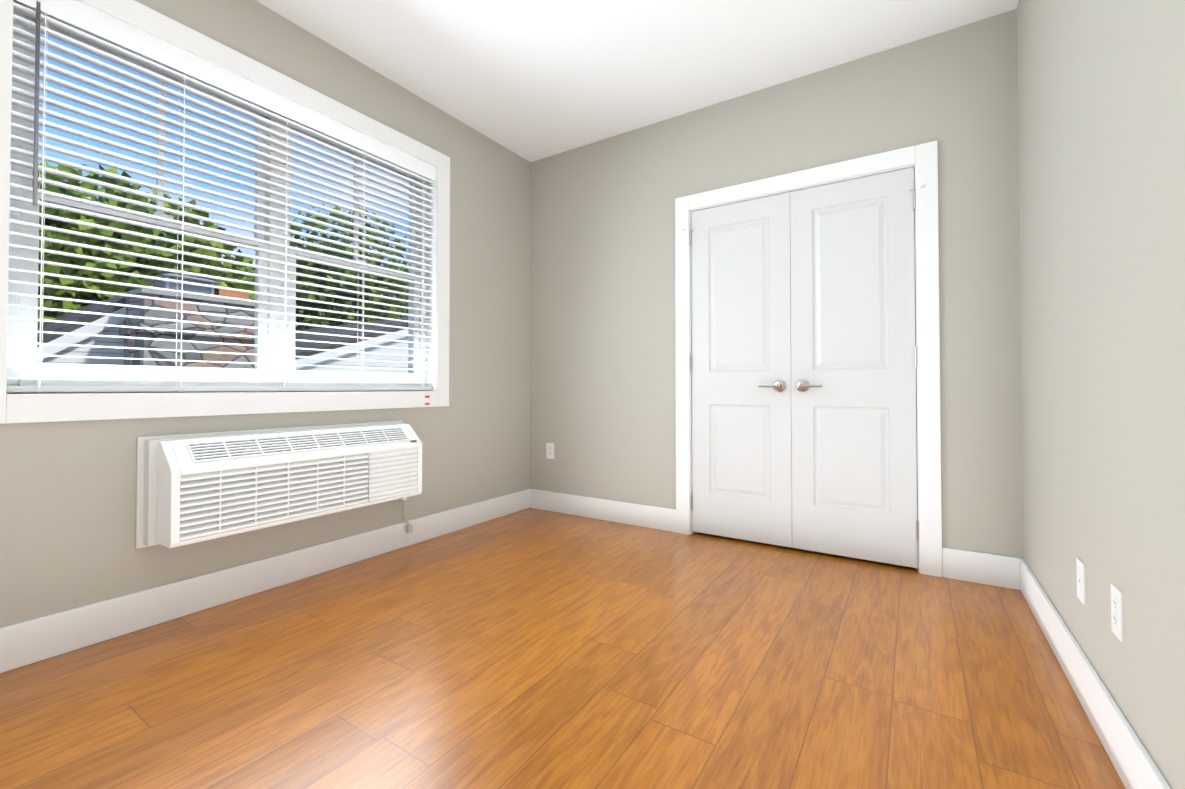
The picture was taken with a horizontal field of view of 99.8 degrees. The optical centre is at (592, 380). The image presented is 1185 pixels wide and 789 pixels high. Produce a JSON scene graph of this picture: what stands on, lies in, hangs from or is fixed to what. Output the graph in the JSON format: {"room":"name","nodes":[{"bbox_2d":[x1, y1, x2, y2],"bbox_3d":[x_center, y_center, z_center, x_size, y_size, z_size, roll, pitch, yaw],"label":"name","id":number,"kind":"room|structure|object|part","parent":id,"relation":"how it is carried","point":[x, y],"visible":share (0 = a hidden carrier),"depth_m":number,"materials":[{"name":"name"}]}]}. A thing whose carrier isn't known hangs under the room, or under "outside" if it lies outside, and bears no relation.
{"room":"empty bedroom","nodes":[
{"label":"empty bedroom","id":0,"kind":"room"},
{"bbox_2d":[0,0,530,627],"bbox_3d":[-1.644,-0.379,2.246,0.260,2.645,4.510,-1,-1,33],"label":"wall","id":1,"kind":"structure","parent":0,"point":[68,516],"depth_m":2.47,"materials":[{"name":"beige paint"}]},
{"bbox_2d":[0,0,449,423],"bbox_3d":[-1.530,-0.634,2.408,0.281,1.570,1.910,-1,-1,33],"label":"window","id":2,"kind":"structure","parent":1,"relation":"in","point":[280,109],"depth_m":2.09,"materials":[{"name":"white paint"}]},
{"bbox_2d":[0,489,531,672],"bbox_3d":[-1.528,0.872,2.152,0.017,0.142,3.910,-1,-1,33],"label":"baseboard","id":3,"kind":"structure","parent":1,"relation":"attached to","point":[94,623],"depth_m":2.07,"materials":[{"name":"white paint"}]},
{"bbox_2d":[136,420,421,548],"bbox_3d":[-1.309,0.541,2.326,0.200,0.639,1.199,-1,-1,33],"label":"heating unit","id":4,"kind":"object","parent":1,"relation":"attached to","point":[195,488],"visible":1,"depth_m":2.09,"materials":[{"name":"metal"}]},
{"bbox_3d":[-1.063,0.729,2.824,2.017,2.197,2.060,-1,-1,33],"label":"cord","id":5,"kind":"part","parent":4,"relation":"part of","materials":[{"name":"beige plastic"}]},
{"bbox_2d":[0,508,1125,788],"bbox_3d":[-0.110,0.996,1.713,3.475,0.120,5.310,-1,-1,33],"label":"floor","id":6,"kind":"structure","parent":0,"point":[530,648],"depth_m":1.54,"materials":[{"name":"brown wood"}]},
{"bbox_2d":[255,0,1018,161],"bbox_3d":[-0.110,-1.769,1.755,3.475,0.120,5.310,-1,-1,33],"label":"ceiling","id":7,"kind":"structure","parent":0,"point":[531,80],"depth_m":2.54,"materials":[{"name":"white paint"}]},
{"bbox_2d":[530,9,1023,558],"bbox_3d":[0.764,-0.366,3.091,2.875,2.645,0.120,-1,-1,33],"label":"wall","id":8,"kind":"structure","parent":0,"point":[602,315],"depth_m":2.86,"materials":[{"name":"beige paint"}]},
{"bbox_2d":[546,443,553,458],"bbox_3d":[-0.314,0.523,3.697,0.070,0.115,0.007,-1,-1,33],"label":"duplex electrical outlet","id":9,"kind":"object","parent":8,"relation":"attached to","point":[549,450],"visible":1,"depth_m":3.69,"materials":[{"name":"white plastic"}]},
{"bbox_2d":[532,489,675,531],"bbox_3d":[0.037,0.891,3.461,1.172,0.142,0.014,-1,-1,33],"label":"baseboard","id":10,"kind":"structure","parent":8,"relation":"attached to","point":[654,517],"depth_m":3.41,"materials":[{"name":"white paint"}]},
{"bbox_2d":[683,228,693,508],"bbox_3d":[0.607,-0.073,3.113,0.074,1.750,0.059,-1,-1,33],"label":"left closet door hinges","id":11,"kind":"object","parent":8,"relation":"attached to","point":[691,356],"visible":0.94,"depth_m":3.11,"materials":[{"name":"silver metal"}]},
{"bbox_2d":[691,192,791,547],"bbox_3d":[0.876,-0.061,2.972,0.586,1.997,0.035,-1,-1,33],"label":"closet door","id":12,"kind":"structure","parent":8,"relation":"in","point":[741,352],"depth_m":2.95,"materials":[{"name":"white paint"}]},
{"bbox_2d":[758,380,785,391],"bbox_3d":[1.016,0.033,2.824,0.138,0.066,0.058,-1,-1,33],"label":"door handle","id":13,"kind":"object","parent":12,"relation":"attached to","point":[779,386],"depth_m":2.81,"materials":[{"name":"silver metal"}]},
{"bbox_2d":[675,141,941,576],"bbox_3d":[1.138,-0.104,2.836,1.371,2.113,0.138,-1,-1,33],"label":"door frame","id":14,"kind":"structure","parent":8,"relation":"attached to","point":[923,157],"depth_m":2.48,"materials":[{"name":"white paint"}]},
{"bbox_2d":[790,167,917,567],"bbox_3d":[1.370,-0.066,2.653,0.586,1.997,0.035,-1,-1,33],"label":"closet door","id":15,"kind":"structure","parent":8,"relation":"in","point":[853,417],"depth_m":2.62,"materials":[{"name":"white paint"}]},
{"bbox_2d":[796,380,821,391],"bbox_3d":[1.179,0.031,2.719,0.138,0.066,0.058,-1,-1,33],"label":"door handle","id":16,"kind":"object","parent":15,"relation":"attached to","point":[802,385],"depth_m":2.74,"materials":[{"name":"silver metal"}]},
{"bbox_2d":[908,185,924,540],"bbox_3d":[1.610,-0.083,2.467,0.074,1.750,0.059,-1,-1,33],"label":"right closet door hinges","id":17,"kind":"object","parent":8,"relation":"attached to","point":[915,348],"visible":0.94,"depth_m":2.47,"materials":[{"name":"silver metal"}]},
{"bbox_2d":[942,547,1015,589],"bbox_3d":[1.799,0.874,2.326,0.277,0.142,0.014,-1,-1,33],"label":"baseboard","id":18,"kind":"structure","parent":8,"relation":"attached to","point":[970,566],"depth_m":2.32,"materials":[{"name":"white paint"}]},
{"bbox_2d":[1016,0,1184,788],"bbox_3d":[1.135,-0.400,0.873,0.150,2.645,5.210,-1,-1,33],"label":"wall","id":19,"kind":"structure","parent":0,"point":[1101,122],"depth_m":1.24,"materials":[{"name":"beige paint"}]},
{"bbox_2d":[1076,558,1085,604],"bbox_3d":[1.429,0.587,1.460,0.008,0.115,0.070,-1,-1,33],"label":"outlet","id":20,"kind":"object","parent":19,"relation":"attached to","point":[1081,582],"visible":1,"depth_m":1.45,"materials":[{"name":"white plastic"}]},
{"bbox_2d":[1016,558,1170,788],"bbox_3d":[0.875,0.848,0.605,0.017,0.142,3.910,-1,-1,33],"label":"baseboard","id":21,"kind":"structure","parent":19,"relation":"attached to","point":[1136,769],"depth_m":1.33,"materials":[{"name":"white paint"}]},
{"bbox_2d":[1111,583,1123,642],"bbox_3d":[1.261,0.558,1.199,0.007,0.115,0.070,-1,-1,33],"label":"duplex electrical outlet","id":22,"kind":"object","parent":19,"relation":"attached to","point":[1117,611],"visible":1,"depth_m":1.19,"materials":[{"name":"white plastic"}]},
{"label":"outside","id":23,"kind":"structure","parent":0,"visible":0},
{"bbox_3d":[-21.989,4.956,26.023,59.700,0.300,100.000,-1,-1,33],"label":"ground","id":24,"kind":"structure","parent":23,"visible":0},
{"bbox_2d":[37,321,123,364],"bbox_3d":[-8.111,1.820,7.262,7.400,5.400,2.500,-1,-1,33],"label":"siding","id":25,"kind":"object","parent":24,"relation":"on","point":[97,352],"depth_m":5.14,"materials":[{"name":"white"}]},
{"bbox_2d":[37,296,125,361],"bbox_3d":[-8.115,-0.248,7.283,7.504,1.487,2.797,-1,-1,33],"label":"house roof","id":26,"kind":"structure","parent":25,"relation":"on","point":[89,318],"depth_m":5.08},
{"bbox_2d":[119,273,254,368],"bbox_3d":[-4.466,1.684,5.536,0.680,5.620,1.080,-1,-1,33],"label":"chimney","id":27,"kind":"object","parent":24,"relation":"on","point":[154,344],"depth_m":5.31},
{"bbox_3d":[-4.523,-1.022,5.507,0.560,0.210,0.540,-1,-1,33],"label":"chimney cap","id":28,"kind":"part","parent":27,"relation":"part of","materials":[{"name":"grey metal"}]},
{"bbox_2d":[295,336,407,372],"bbox_3d":[-5.764,1.709,11.462,6.800,5.750,7.200,-1,-1,33],"label":"house siding","id":29,"kind":"object","parent":24,"relation":"on","point":[335,362],"depth_m":8.44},
{"bbox_2d":[295,317,407,368],"bbox_3d":[-5.763,-0.509,11.495,6.904,1.537,7.579,-1,-1,33],"label":"house roof","id":30,"kind":"structure","parent":29,"relation":"on","point":[316,345],"depth_m":8.49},
{"bbox_2d":[317,236,402,321],"bbox_3d":[-7.661,-0.299,16.454,3.044,9.918,3.754,-1,-1,33],"label":"trunk","id":31,"kind":"object","parent":24,"relation":"on","point":[381,307],"depth_m":16.66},
{"bbox_2d":[290,204,408,329],"bbox_3d":[-8.246,-2.919,16.708,5.116,5.956,5.174,-1,-1,33],"label":"foliage","id":32,"kind":"object","parent":31,"relation":"attached to","point":[299,311],"depth_m":15.17,"materials":[{"name":"green plant"}]},
{"bbox_3d":[-8.293,1.093,5.939,2.389,6.814,2.590,-1,-1,33],"label":"trunk","id":33,"kind":"object","parent":24,"relation":"on","visible":0},
{"bbox_2d":[37,217,82,324],"bbox_3d":[-9.027,-1.137,5.911,4.040,4.113,4.321,-1,-1,33],"label":"foliage","id":34,"kind":"object","parent":33,"relation":"attached to","point":[62,304],"depth_m":6.93,"materials":[{"name":"green plant"}]},
{"bbox_3d":[-8.652,0.937,9.045,2.658,7.221,3.445,-1,-1,33],"label":"trunk","id":35,"kind":"object","parent":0,"visible":0},
{"bbox_2d":[32,161,254,316],"bbox_3d":[-8.518,-1.521,8.727,4.489,4.243,4.840,-1,-1,33],"label":"foliage","id":36,"kind":"object","parent":35,"relation":"attached to","point":[80,295],"depth_m":7.83,"materials":[{"name":"green plant"}]},
{"bbox_3d":[-6.816,0.466,21.199,4.513,8.533,3.726,-1,-1,33],"label":"trunk","id":37,"kind":"object","parent":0,"visible":0},
{"bbox_2d":[367,267,408,317],"bbox_3d":[-7.369,-1.769,20.905,6.084,5.766,6.476,-1,-1,33],"label":"foliage","id":38,"kind":"object","parent":37,"relation":"attached to","point":[404,310],"depth_m":18.80,"materials":[{"name":"green plant"}]},
{"bbox_3d":[-11.215,0.723,13.753,2.701,7.791,3.412,-1,-1,33],"label":"trunk","id":39,"kind":"object","parent":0,"visible":0},
{"bbox_2d":[220,256,301,330],"bbox_3d":[-11.121,-1.347,14.093,5.046,4.741,5.514,-1,-1,33],"label":"foliage","id":40,"kind":"object","parent":39,"relation":"attached to","point":[245,276],"depth_m":14.12,"materials":[{"name":"green plant"}]}
]}

